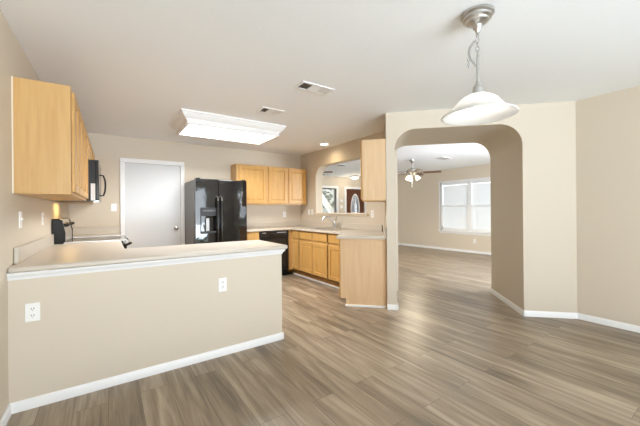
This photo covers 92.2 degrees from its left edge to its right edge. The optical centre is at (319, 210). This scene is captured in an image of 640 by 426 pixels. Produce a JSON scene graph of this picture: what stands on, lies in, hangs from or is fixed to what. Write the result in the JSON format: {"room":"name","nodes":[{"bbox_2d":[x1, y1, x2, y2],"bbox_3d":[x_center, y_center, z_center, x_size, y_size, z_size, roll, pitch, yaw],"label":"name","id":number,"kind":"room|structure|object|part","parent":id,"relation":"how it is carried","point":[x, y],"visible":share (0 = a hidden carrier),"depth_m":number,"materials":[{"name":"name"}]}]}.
{"room":"kitchen dining area","nodes":[
{"label":"kitchen dining area","id":0,"kind":"room"},
{"bbox_2d":[0,9,67,418],"bbox_3d":[-1.388,0.032,0.986,0.121,2.440,8.640,-1,0,-34],"label":"wall","id":1,"kind":"structure","parent":0,"point":[14,62],"depth_m":1.93,"materials":[{"name":"beige paint"}]},
{"bbox_2d":[0,403,10,425],"bbox_3d":[-0.446,1.212,-0.280,0.015,0.064,5.260,-1,0,-34],"label":"baseboard","id":2,"kind":"structure","parent":1,"relation":"attached to","point":[6,415],"depth_m":1.81,"materials":[{"name":"white paint"}]},
{"bbox_2d":[11,76,13,193],"bbox_3d":[-1.999,-0.490,2.002,0.007,0.764,0.005,-1,0,-34],"label":"trim","id":3,"kind":"structure","parent":1,"relation":"attached to","point":[11,76],"depth_m":2.00,"materials":[{"name":"beige paint"}]},
{"bbox_2d":[19,212,22,227],"bbox_3d":[-2.096,0.068,2.162,0.016,0.116,0.072,-1,0,-34],"label":"light switch","id":4,"kind":"object","parent":1,"relation":"attached to","point":[20,213],"visible":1,"depth_m":2.15,"materials":[{"name":"white plastic"}]},
{"bbox_2d":[14,234,53,263],"bbox_3d":[-2.400,0.303,2.626,0.022,0.107,1.474,-1,0,-34],"label":"backsplash","id":5,"kind":"structure","parent":1,"relation":"attached to","point":[23,252],"depth_m":2.35,"materials":[{"name":"beige laminate"}]},
{"bbox_2d":[13,77,82,197],"bbox_3d":[-2.075,-0.490,2.398,0.317,0.764,0.735,-1,0,-34],"label":"upper cabinet","id":6,"kind":"object","parent":1,"relation":"attached to","point":[47,117],"visible":1,"depth_m":2.10,"materials":[{"name":"brown wood"}]},
{"bbox_3d":[-1.853,-0.484,2.333,0.020,0.709,0.330,-1,0,-34],"label":"door","id":7,"kind":"part","parent":6,"relation":"part of","materials":[{"name":"brown wood"}]},
{"bbox_3d":[-2.051,-0.482,2.628,0.020,0.709,0.330,-1,0,-34],"label":"door","id":8,"kind":"part","parent":6,"relation":"part of","materials":[{"name":"brown wood"}]},
{"bbox_2d":[40,119,87,200],"bbox_3d":[-2.489,-0.486,3.014,0.317,0.764,0.740,-1,0,-34],"label":"upper cabinet","id":9,"kind":"object","parent":1,"relation":"attached to","point":[84,197],"visible":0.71,"depth_m":3.04,"materials":[{"name":"brown wood"}]},
{"bbox_3d":[-2.266,-0.481,2.949,0.020,0.709,0.332,-1,0,-34],"label":"door","id":10,"kind":"part","parent":9,"relation":"part of","materials":[{"name":"brown wood"}]},
{"bbox_3d":[-2.466,-0.479,3.245,0.020,0.709,0.332,-1,0,-34],"label":"door","id":11,"kind":"part","parent":9,"relation":"part of","materials":[{"name":"brown wood"}]},
{"bbox_2d":[62,149,94,203],"bbox_3d":[-3.337,-0.479,4.276,0.317,0.764,0.760,-1,0,-34],"label":"upper cabinet","id":12,"kind":"object","parent":1,"relation":"attached to","point":[93,155],"visible":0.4,"depth_m":4.34,"materials":[{"name":"brown wood"}]},
{"bbox_2d":[88,137,91,159],"bbox_3d":[-2.913,-0.714,3.641,0.317,0.300,0.760,-1,0,-34],"label":"upper cabinet","id":13,"kind":"object","parent":1,"relation":"attached to","point":[89,143],"visible":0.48,"depth_m":3.67,"materials":[{"name":"brown wood"}]},
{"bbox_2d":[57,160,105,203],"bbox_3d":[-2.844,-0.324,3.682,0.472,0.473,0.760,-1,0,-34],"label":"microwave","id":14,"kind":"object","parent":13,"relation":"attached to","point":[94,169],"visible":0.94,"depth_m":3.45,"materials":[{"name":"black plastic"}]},
{"bbox_3d":[-2.660,-0.335,3.695,0.030,0.453,0.568,-1,0,-34],"label":"door","id":15,"kind":"part","parent":14,"relation":"part of","materials":[{"name":"black ceramic"}]},
{"bbox_3d":[-2.747,-0.311,3.906,0.063,0.279,0.020,-1,0,-34],"label":"handle","id":16,"kind":"part","parent":14,"relation":"part of","materials":[{"name":"black plastic"}]},
{"bbox_3d":[-2.687,-0.709,3.571,0.020,0.245,0.342,-1,0,-34],"label":"door","id":17,"kind":"part","parent":13,"relation":"part of","materials":[{"name":"brown wood"}]},
{"bbox_3d":[-2.892,-0.707,3.876,0.020,0.245,0.342,-1,0,-34],"label":"door","id":18,"kind":"part","parent":13,"relation":"part of","materials":[{"name":"brown wood"}]},
{"bbox_2d":[8,254,283,413],"bbox_3d":[-1.170,0.816,2.485,1.904,0.868,0.134,-1,0,-35],"label":"wall","id":19,"kind":"structure","parent":0,"point":[91,327],"depth_m":2.27,"materials":[{"name":"beige paint"}]},
{"bbox_2d":[25,302,39,321],"bbox_3d":[-1.828,0.649,1.960,0.072,0.116,0.009,-1,0,-35],"label":"outlet","id":20,"kind":"object","parent":19,"relation":"attached to","point":[32,310],"visible":1,"depth_m":1.96,"materials":[{"name":"white plastic"}]},
{"bbox_2d":[29,306,35,311],"bbox_3d":[-1.827,0.628,1.958,0.033,0.033,0.004,-1,0,-35],"label":"socket","id":21,"kind":"object","parent":20,"relation":"attached to","point":[31,308],"depth_m":1.96,"materials":[{"name":"white plastic"}]},
{"bbox_2d":[6,249,284,280],"bbox_3d":[-1.164,0.405,2.483,1.918,0.046,0.148,-1,0,-35],"label":"trim","id":22,"kind":"structure","parent":19,"relation":"attached to","point":[100,268],"depth_m":2.25,"materials":[{"name":"white paint"}]},
{"bbox_2d":[8,234,287,272],"bbox_3d":[-1.575,0.314,3.104,1.946,0.144,1.629,-1,0,-35],"label":"countertop","id":23,"kind":"structure","parent":19,"relation":"on","point":[40,254],"depth_m":2.52,"materials":[{"name":"beige laminate"}]},
{"bbox_2d":[218,277,226,291],"bbox_3d":[-0.837,0.640,2.647,0.072,0.116,0.009,-1,0,-35],"label":"outlet","id":24,"kind":"object","parent":19,"relation":"attached to","point":[222,282],"visible":1,"depth_m":2.64,"materials":[{"name":"white plastic"}]},
{"bbox_2d":[68,133,300,227],"bbox_3d":[-2.105,0.038,5.670,4.005,2.440,0.120,-1,0,-35],"label":"wall","id":25,"kind":"structure","parent":0,"point":[200,161],"depth_m":5.32,"materials":[{"name":"beige paint"}]},
{"bbox_2d":[111,204,116,210],"bbox_3d":[-3.222,-0.043,4.814,0.072,0.116,0.016,-1,0,-35],"label":"light switch","id":26,"kind":"object","parent":25,"relation":"attached to","point":[113,206],"visible":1,"depth_m":4.82,"materials":[{"name":"white plastic"}]},
{"bbox_2d":[120,157,184,244],"bbox_3d":[-2.760,0.214,5.130,0.950,2.100,0.020,-1,0,-35],"label":"door frame","id":27,"kind":"structure","parent":25,"relation":"attached to","point":[122,160],"depth_m":5.06,"materials":[{"name":"white paint"}]},
{"bbox_2d":[125,162,180,247],"bbox_3d":[-2.763,0.245,5.134,0.820,2.022,0.110,-1,0,-35],"label":"door","id":28,"kind":"structure","parent":25,"relation":"in","point":[152,191],"depth_m":5.13,"materials":[{"name":"white paint"}]},
{"bbox_2d":[231,164,266,204],"bbox_3d":[-1.360,-0.480,5.914,0.605,0.747,0.328,-1,0,-35],"label":"upper cabinet","id":29,"kind":"object","parent":25,"relation":"attached to","point":[255,176],"visible":0.76,"depth_m":5.80,"materials":[{"name":"brown wood"}]},
{"bbox_3d":[-1.264,-0.477,5.793,0.535,0.697,0.020,-1,0,-35],"label":"door","id":30,"kind":"part","parent":29,"relation":"part of","materials":[{"name":"brown wood"}]},
{"bbox_2d":[267,166,306,204],"bbox_3d":[-0.738,-0.485,6.345,0.903,0.747,0.328,-1,0,-35],"label":"upper cabinet","id":31,"kind":"object","parent":25,"relation":"attached to","point":[285,186],"visible":0.88,"depth_m":6.19,"materials":[{"name":"brown wood"}]},
{"bbox_3d":[-0.832,-0.481,6.092,0.409,0.697,0.020,-1,0,-35],"label":"door","id":32,"kind":"part","parent":31,"relation":"part of","materials":[{"name":"brown wood"}]},
{"bbox_3d":[-0.465,-0.484,6.347,0.401,0.697,0.020,-1,0,-35],"label":"door","id":33,"kind":"part","parent":31,"relation":"part of","materials":[{"name":"brown wood"}]},
{"bbox_2d":[0,0,639,178],"bbox_3d":[1.566,-1.274,4.924,9.800,0.120,11.900,-1,0,-35],"label":"ceiling","id":34,"kind":"structure","parent":0,"point":[130,67],"depth_m":2.44,"materials":[{"name":"white paint"}]},
{"bbox_2d":[170,108,285,144],"bbox_3d":[-1.277,-1.116,4.310,1.380,0.145,0.820,-1,0,-35],"label":"ceiling light","id":35,"kind":"object","parent":34,"relation":"attached to","point":[187,122],"visible":1,"depth_m":4.09,"materials":[{"name":"white paint"}]},
{"bbox_2d":[180,124,275,143],"bbox_3d":[-1.276,-1.054,4.310,1.180,0.008,0.620,-1,0,-35],"label":"diffuser","id":36,"kind":"object","parent":35,"relation":"attached to","point":[210,131],"depth_m":4.22,"materials":[{"name":"white plastic"}]},
{"bbox_2d":[256,107,284,115],"bbox_3d":[-0.597,-1.191,3.711,0.290,0.008,0.200,-1,0,-35],"label":"ceiling vent","id":37,"kind":"object","parent":34,"relation":"in","point":[266,110],"visible":1,"depth_m":3.71,"materials":[{"name":"white metal"}]},
{"bbox_2d":[293,81,334,95],"bbox_3d":[-0.055,-1.196,3.028,0.375,0.008,0.180,-1,0,-35],"label":"ceiling vent","id":38,"kind":"object","parent":34,"relation":"in","point":[306,86],"visible":1,"depth_m":3.02,"materials":[{"name":"white metal"}]},
{"bbox_3d":[-0.055,-1.198,3.028,0.319,0.002,0.124,-1,0,-35],"label":"duct plate","id":39,"kind":"part","parent":38,"relation":"part of","materials":[{"name":"metal"}]},
{"bbox_2d":[397,160,440,184],"bbox_3d":[2.212,-0.884,7.526,1.277,0.670,1.221,-1,0,-35],"label":"ceiling fan","id":40,"kind":"object","parent":34,"relation":"hanging from","point":[412,171],"visible":0.98,"depth_m":7.39,"materials":[{"name":"silver metal"}]},
{"bbox_3d":[2.238,-0.925,7.484,0.300,0.190,0.300,-1,0,-35],"label":"motor","id":41,"kind":"part","parent":40,"relation":"part of","materials":[{"name":"silver metal"}]},
{"bbox_3d":[2.642,-0.908,7.337,0.460,0.038,0.134,-1,0,20],"label":"blade","id":42,"kind":"part","parent":40,"relation":"part of","materials":[{"name":"brown wood"}]},
{"bbox_2d":[434,157,451,159],"bbox_3d":[2.885,-1.219,7.236,0.380,0.014,0.220,-1,0,-35],"label":"ceiling vent","id":43,"kind":"object","parent":34,"relation":"in","point":[441,158],"visible":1,"depth_m":7.22,"materials":[{"name":"white metal"}]},
{"bbox_2d":[441,4,518,125],"bbox_3d":[0.971,-0.893,1.898,0.424,0.632,0.424,-1,0,-35],"label":"pendant lamp","id":44,"kind":"object","parent":34,"relation":"hanging from","point":[479,107],"visible":1,"depth_m":1.89,"materials":[{"name":"white glass"}]},
{"bbox_3d":[0.941,-0.968,1.898,0.068,0.184,0.017,-1,0,0],"label":"slack chain","id":45,"kind":"part","parent":44,"relation":"part of","materials":[{"name":"silver metal"}]},
{"bbox_3d":[0.971,-0.858,1.898,0.015,0.195,0.015,-1,0,-35],"label":"rod","id":46,"kind":"part","parent":44,"relation":"part of","materials":[{"name":"silver metal"}]},
{"bbox_3d":[0.970,-1.020,1.898,0.032,0.141,0.020,-1,0,-35],"label":"chain","id":47,"kind":"part","parent":44,"relation":"part of","materials":[{"name":"silver metal"}]},
{"bbox_3d":[0.973,-0.659,1.898,0.062,0.096,0.062,-1,0,-35],"label":"bulb","id":48,"kind":"part","parent":44,"relation":"part of","materials":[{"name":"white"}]},
{"bbox_3d":[0.973,-0.644,1.898,0.424,0.134,0.424,-1,0,-35],"label":"lamp shade","id":49,"kind":"part","parent":44,"relation":"part of","materials":[{"name":"white glass"}]},
{"bbox_2d":[6,245,639,425],"bbox_3d":[1.589,1.286,4.924,9.800,0.120,11.900,-1,0,-35],"label":"floor","id":50,"kind":"structure","parent":0,"point":[452,353],"depth_m":2.33,"materials":[{"name":"wood"}]},
{"bbox_2d":[52,218,131,248],"bbox_3d":[-2.730,0.678,3.755,0.724,1.172,0.764,-1,0,-34],"label":"range","id":51,"kind":"object","parent":50,"relation":"on","point":[62,229],"visible":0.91,"depth_m":3.50,"materials":[{"name":"black metal"}]},
{"bbox_2d":[63,235,126,243],"bbox_3d":[-2.715,0.354,3.767,0.596,0.023,0.772,-1,0,-35],"label":"cooktop","id":52,"kind":"object","parent":51,"relation":"in","point":[71,239],"depth_m":3.63,"materials":[{"name":"metal"}]},
{"bbox_2d":[184,178,246,244],"bbox_3d":[-1.770,0.375,5.258,0.837,1.762,0.856,-1,0,-35],"label":"refrigerator","id":53,"kind":"object","parent":50,"relation":"on","point":[215,210],"visible":0.66,"depth_m":4.96,"materials":[{"name":"black metal"}]},
{"bbox_3d":[-1.786,0.338,4.867,0.349,1.655,0.070,-1,0,-35],"label":"door","id":54,"kind":"part","parent":53,"relation":"part of","materials":[{"name":"black metal"}]},
{"bbox_3d":[-1.777,0.226,4.871,0.050,0.200,0.015,-1,0,-35],"label":"dispenser lever","id":55,"kind":"part","parent":53,"relation":"part of","materials":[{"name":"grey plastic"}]},
{"bbox_3d":[-1.626,0.254,4.894,0.034,0.966,0.079,-1,0,-35],"label":"handle","id":56,"kind":"part","parent":53,"relation":"part of","materials":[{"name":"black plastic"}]},
{"bbox_3d":[-1.575,0.254,4.930,0.034,0.966,0.079,-1,0,-35],"label":"handle","id":57,"kind":"part","parent":53,"relation":"part of","materials":[{"name":"black metal"}]},
{"bbox_3d":[-1.444,0.335,5.104,0.468,1.655,0.070,-1,0,-35],"label":"door","id":58,"kind":"part","parent":53,"relation":"part of","materials":[{"name":"black metal"}]},
{"bbox_2d":[247,231,258,240],"bbox_3d":[-1.376,0.819,5.714,0.292,0.866,0.610,-1,0,-35],"label":"base cabinet","id":59,"kind":"object","parent":50,"relation":"on","point":[250,235],"visible":0.06,"depth_m":5.48,"materials":[{"name":"brown wood"}]},
{"bbox_2d":[259,230,288,274],"bbox_3d":[-1.000,0.818,5.951,0.580,0.862,0.628,-1,0,-35],"label":"dishwasher","id":60,"kind":"object","parent":50,"relation":"on","point":[280,236],"visible":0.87,"depth_m":5.80,"materials":[{"name":"black plastic"}]},
{"bbox_3d":[-0.844,0.446,5.721,0.580,0.122,0.036,-1,0,-35],"label":"control panel","id":61,"kind":"part","parent":60,"relation":"part of","materials":[{"name":"black ceramic"}]},
{"bbox_2d":[287,230,302,274],"bbox_3d":[-0.436,0.811,6.219,0.636,0.866,0.850,-1,0,-35],"label":"base cabinet","id":62,"kind":"object","parent":50,"relation":"on","point":[294,239],"visible":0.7,"depth_m":5.89,"materials":[{"name":"brown wood"}]},
{"bbox_3d":[-0.467,0.462,5.844,0.020,0.135,0.235,-1,0,-35],"label":"drawer","id":63,"kind":"part","parent":62,"relation":"part of","materials":[{"name":"brown wood"}]},
{"bbox_3d":[-0.463,0.847,5.844,0.020,0.545,0.235,-1,0,-35],"label":"door","id":64,"kind":"part","parent":62,"relation":"part of","materials":[{"name":"brown wood"}]},
{"bbox_2d":[299,231,331,284],"bbox_3d":[0.095,0.806,5.515,0.564,0.866,0.908,-1,0,-35],"label":"base cabinet","id":65,"kind":"object","parent":50,"relation":"on","point":[313,246],"visible":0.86,"depth_m":5.32,"materials":[{"name":"brown wood"}]},
{"bbox_3d":[-0.260,0.460,5.546,0.020,0.135,0.420,-1,0,-35],"label":"drawer","id":66,"kind":"part","parent":65,"relation":"part of","materials":[{"name":"brown wood"}]},
{"bbox_3d":[-0.257,0.845,5.546,0.020,0.545,0.420,-1,0,-35],"label":"door","id":67,"kind":"part","parent":65,"relation":"part of","materials":[{"name":"brown wood"}]},
{"bbox_3d":[-0.003,0.458,5.174,0.020,0.135,0.415,-1,0,-35],"label":"drawer","id":68,"kind":"part","parent":65,"relation":"part of","materials":[{"name":"brown wood"}]},
{"bbox_3d":[0.001,0.843,5.174,0.020,0.545,0.415,-1,0,-35],"label":"door","id":69,"kind":"part","parent":65,"relation":"part of","materials":[{"name":"brown wood"}]},
{"bbox_2d":[293,273,338,288],"bbox_3d":[-0.056,1.230,5.372,0.012,0.022,1.630,-1,0,-35],"label":"trim","id":70,"kind":"structure","parent":50,"relation":"on","point":[293,273],"depth_m":5.33,"materials":[{"name":"white paint"}]},
{"bbox_2d":[328,233,339,286],"bbox_3d":[0.460,0.803,4.989,0.564,0.866,0.368,-1,0,-35],"label":"base cabinet","id":71,"kind":"object","parent":50,"relation":"on","point":[333,243],"visible":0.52,"depth_m":4.86,"materials":[{"name":"brown wood"}]},
{"bbox_3d":[0.232,0.456,4.836,0.020,0.135,0.332,-1,0,-35],"label":"drawer","id":72,"kind":"part","parent":71,"relation":"part of","materials":[{"name":"brown wood"}]},
{"bbox_3d":[0.235,0.841,4.836,0.020,0.545,0.332,-1,0,-35],"label":"door","id":73,"kind":"part","parent":71,"relation":"part of","materials":[{"name":"brown wood"}]},
{"bbox_2d":[339,239,386,307],"bbox_3d":[0.636,0.801,4.473,0.605,0.866,1.081,-1,0,10],"label":"base cabinet","id":74,"kind":"object","parent":50,"relation":"on","point":[362,262],"visible":0.88,"depth_m":3.94,"materials":[{"name":"brown wood"}]},
{"bbox_2d":[247,221,385,238],"bbox_3d":[-0.170,0.305,5.048,1.532,0.137,3.099,-1,0,-35],"label":"countertop","id":75,"kind":"structure","parent":74,"relation":"on","point":[357,231],"depth_m":5.42,"materials":[{"name":"beige laminate"}]},
{"bbox_2d":[305,227,349,230],"bbox_3d":[0.117,0.416,5.431,0.400,0.175,0.800,-1,0,-35],"label":"sink","id":76,"kind":"object","parent":75,"relation":"in","point":[322,228],"visible":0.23,"depth_m":5.43,"materials":[{"name":"metal"}]},
{"bbox_2d":[322,215,336,228],"bbox_3d":[0.166,0.209,5.496,0.288,0.240,0.072,-1,0,-4],"label":"faucet","id":77,"kind":"object","parent":75,"relation":"on","point":[325,216],"visible":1,"depth_m":5.49,"materials":[{"name":"silver metal"}]},
{"bbox_3d":[0.150,0.168,5.503,0.259,0.157,0.040,-1,0,0],"label":"spout","id":78,"kind":"part","parent":77,"relation":"part of","materials":[{"name":"silver metal"}]},
{"bbox_3d":[0.306,0.840,4.273,0.020,0.545,0.535,-1,0,10],"label":"door","id":79,"kind":"part","parent":74,"relation":"part of","materials":[{"name":"brown wood"}]},
{"bbox_2d":[345,304,385,307],"bbox_3d":[0.580,1.224,3.932,0.513,0.022,0.015,-1,0,10],"label":"trim","id":80,"kind":"structure","parent":74,"relation":"attached to","point":[353,305],"depth_m":3.92,"materials":[{"name":"white paint"}]},
{"bbox_3d":[-3.197,0.835,4.361,0.621,0.866,0.752,-1,0,-34],"label":"base cabinet","id":81,"kind":"object","parent":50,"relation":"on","visible":0},
{"bbox_2d":[73,226,120,236],"bbox_3d":[-3.198,0.328,4.367,0.638,0.144,0.762,-1,0,-34],"label":"countertop","id":82,"kind":"structure","parent":81,"relation":"on","point":[87,231],"depth_m":4.63,"materials":[{"name":"beige laminate"}]},
{"bbox_2d":[322,176,360,212],"bbox_3d":[-0.062,0.021,10.862,4.935,2.440,0.130,-1,0,-35],"label":"wall","id":83,"kind":"structure","parent":0,"point":[340,182],"depth_m":11.36,"materials":[{"name":"beige paint"}]},
{"bbox_2d":[322,186,338,212],"bbox_3d":[0.199,-0.152,11.014,1.090,1.440,0.118,-1,0,-35],"label":"window","id":84,"kind":"structure","parent":83,"relation":"in","point":[334,189],"depth_m":11.24,"materials":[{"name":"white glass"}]},
{"bbox_2d":[346,189,363,212],"bbox_3d":[1.340,0.208,11.796,0.890,2.020,0.058,-1,0,-35],"label":"door","id":85,"kind":"structure","parent":83,"relation":"in","point":[355,204],"depth_m":11.76,"materials":[{"name":"brown wood"}]},
{"bbox_3d":[1.345,-0.052,11.784,0.370,1.040,0.012,-1,0,-35],"label":"oval glass","id":86,"kind":"part","parent":85,"relation":"part of","materials":[{"name":"white"}]},
{"bbox_3d":[1.348,-0.052,11.781,0.450,1.150,0.020,-1,0,-35],"label":"oval frame","id":87,"kind":"part","parent":85,"relation":"part of","materials":[{"name":"white plastic"}]},
{"bbox_2d":[344,187,365,212],"bbox_3d":[1.365,0.173,11.759,1.090,2.110,0.018,-1,0,-35],"label":"door frame","id":88,"kind":"structure","parent":83,"relation":"attached to","point":[345,188],"depth_m":11.49,"materials":[{"name":"white paint"}]},
{"bbox_2d":[300,131,397,290],"bbox_3d":[-0.499,0.024,7.013,0.165,2.440,5.700,-1,0,-35],"label":"wall","id":89,"kind":"structure","parent":0,"point":[315,163],"depth_m":5.76,"materials":[{"name":"beige paint"}]},
{"bbox_2d":[247,221,381,230],"bbox_3d":[-0.358,0.288,5.320,1.532,0.100,2.438,-1,0,-35],"label":"backsplash","id":90,"kind":"structure","parent":89,"relation":"attached to","point":[371,227],"depth_m":6.08,"materials":[{"name":"beige laminate"}]},
{"bbox_2d":[313,213,368,215],"bbox_3d":[0.406,0.076,5.708,0.235,0.051,1.595,-1,0,-35],"label":"sill","id":91,"kind":"structure","parent":89,"relation":"attached to","point":[323,214],"depth_m":5.51,"materials":[{"name":"beige paint"}]},
{"bbox_2d":[360,139,385,201],"bbox_3d":[0.721,-0.503,4.160,0.312,0.770,0.616,-1,0,10],"label":"upper cabinet","id":92,"kind":"object","parent":89,"relation":"attached to","point":[373,151],"visible":1,"depth_m":3.86,"materials":[{"name":"brown wood"}]},
{"bbox_3d":[0.550,-0.507,4.036,0.020,0.735,0.285,-1,0,10],"label":"door","id":93,"kind":"part","parent":92,"relation":"part of","materials":[{"name":"brown wood"}]},
{"bbox_3d":[0.733,-0.123,4.159,0.295,0.010,0.616,-1,0,10],"label":"rail","id":94,"kind":"part","parent":92,"relation":"part of","materials":[{"name":"brown wood"}]},
{"bbox_2d":[397,164,490,252],"bbox_3d":[4.048,-0.016,9.128,0.150,2.440,7.400,-1,0,-35],"label":"wall","id":95,"kind":"structure","parent":0,"point":[418,203],"depth_m":9.81,"materials":[{"name":"beige paint"}]},
{"bbox_2d":[398,243,490,254],"bbox_3d":[3.992,1.173,9.082,0.014,0.064,7.400,-1,0,-35],"label":"baseboard","id":96,"kind":"structure","parent":95,"relation":"attached to","point":[423,246],"depth_m":9.29,"materials":[{"name":"white paint"}]},
{"bbox_2d":[438,230,490,235],"bbox_3d":[4.225,0.648,8.723,0.070,0.090,1.960,-1,0,-35],"label":"window sill","id":97,"kind":"structure","parent":95,"relation":"attached to","point":[441,231],"depth_m":8.77,"materials":[{"name":"white paint"}]},
{"bbox_2d":[439,177,490,232],"bbox_3d":[4.272,-0.140,8.761,0.126,1.485,1.910,-1,0,-35],"label":"window","id":98,"kind":"structure","parent":95,"relation":"in","point":[470,205],"depth_m":8.79,"materials":[{"name":"white paint"}]},
{"bbox_3d":[3.996,0.206,9.127,0.040,0.707,0.830,-1,0,-35],"label":"sash","id":99,"kind":"part","parent":98,"relation":"part of","materials":[{"name":"white glass"}]},
{"bbox_2d":[443,182,467,227],"bbox_3d":[4.033,-0.126,9.154,0.045,1.346,0.822,-1,0,-35],"label":"window blind","id":100,"kind":"object","parent":98,"relation":"attached to","point":[457,193],"visible":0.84,"depth_m":9.15,"materials":[{"name":"white paint"}]},
{"bbox_3d":[4.520,0.202,8.371,0.040,0.707,0.830,-1,0,-35],"label":"sash","id":101,"kind":"part","parent":98,"relation":"part of","materials":[{"name":"white glass"}]},
{"bbox_2d":[472,180,490,228],"bbox_3d":[4.556,-0.130,8.398,0.045,1.346,0.822,-1,0,-35],"label":"window blind","id":102,"kind":"object","parent":98,"relation":"attached to","point":[481,192],"visible":0.56,"depth_m":8.52,"materials":[{"name":"white paint"}]},
{"bbox_2d":[384,101,576,312],"bbox_3d":[1.942,0.003,4.140,2.082,2.440,1.019,-1,0,10],"label":"wall","id":103,"kind":"structure","parent":0,"point":[532,151],"depth_m":3.55,"materials":[{"name":"beige paint"}]},
{"bbox_2d":[387,304,398,309],"bbox_3d":[0.902,1.200,3.806,0.136,0.064,0.014,-1,0,10],"label":"baseboard","id":104,"kind":"object","parent":103,"relation":"attached to","point":[389,306],"visible":1,"depth_m":3.80,"materials":[{"name":"white paint"}]},
{"bbox_2d":[490,288,524,315],"bbox_3d":[2.435,1.187,4.052,0.014,0.064,1.047,-1,0,10],"label":"baseboard","id":105,"kind":"structure","parent":103,"relation":"attached to","point":[519,310],"depth_m":3.94,"materials":[{"name":"white paint"}]},
{"bbox_2d":[523,310,577,318],"bbox_3d":[2.610,1.185,3.495,0.557,0.064,0.014,-1,0,10],"label":"baseboard","id":106,"kind":"structure","parent":103,"relation":"attached to","point":[547,314],"depth_m":3.49,"materials":[{"name":"white paint"}]},
{"bbox_2d":[575,86,639,325],"bbox_3d":[3.994,-0.015,1.944,0.120,2.440,3.850,-1,0,-35],"label":"wall","id":107,"kind":"structure","parent":0,"point":[607,125],"depth_m":3.23,"materials":[{"name":"beige paint"}]},
{"bbox_2d":[578,313,639,332],"bbox_3d":[3.962,1.173,1.887,0.014,0.064,3.805,-1,0,-35],"label":"baseboard","id":108,"kind":"structure","parent":107,"relation":"attached to","point":[616,324],"depth_m":3.22,"materials":[{"name":"white paint"}]},
{"label":"outside","id":109,"kind":"structure","parent":0,"visible":0},
{"bbox_3d":[3.522,1.424,5.471,24.000,0.170,23.000,-1,0,-35],"label":"ground","id":110,"kind":"structure","parent":109,"visible":0},
{"bbox_2d":[322,189,333,212],"bbox_3d":[-1.016,-0.286,14.198,8.500,3.330,0.100,-1,0,-35],"label":"fence","id":111,"kind":"object","parent":110,"relation":"on","point":[325,210],"visible":0.02,"depth_m":15.13,"materials":[{"name":"white"}]},
{"bbox_2d":[322,194,333,212],"bbox_3d":[0.214,0.053,11.812,1.400,2.630,0.100,-1,0,-35],"label":"porch railing","id":112,"kind":"object","parent":110,"relation":"on","point":[325,202],"visible":0.14,"depth_m":11.82,"materials":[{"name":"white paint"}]},
{"bbox_2d":[322,189,333,207],"bbox_3d":[-0.561,-0.113,13.465,4.151,2.874,1.200,-1,0,-35],"label":"hedge","id":113,"kind":"object","parent":110,"relation":"on","point":[323,192],"visible":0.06,"depth_m":14.04,"materials":[{"name":"grey plant"}]}
]}

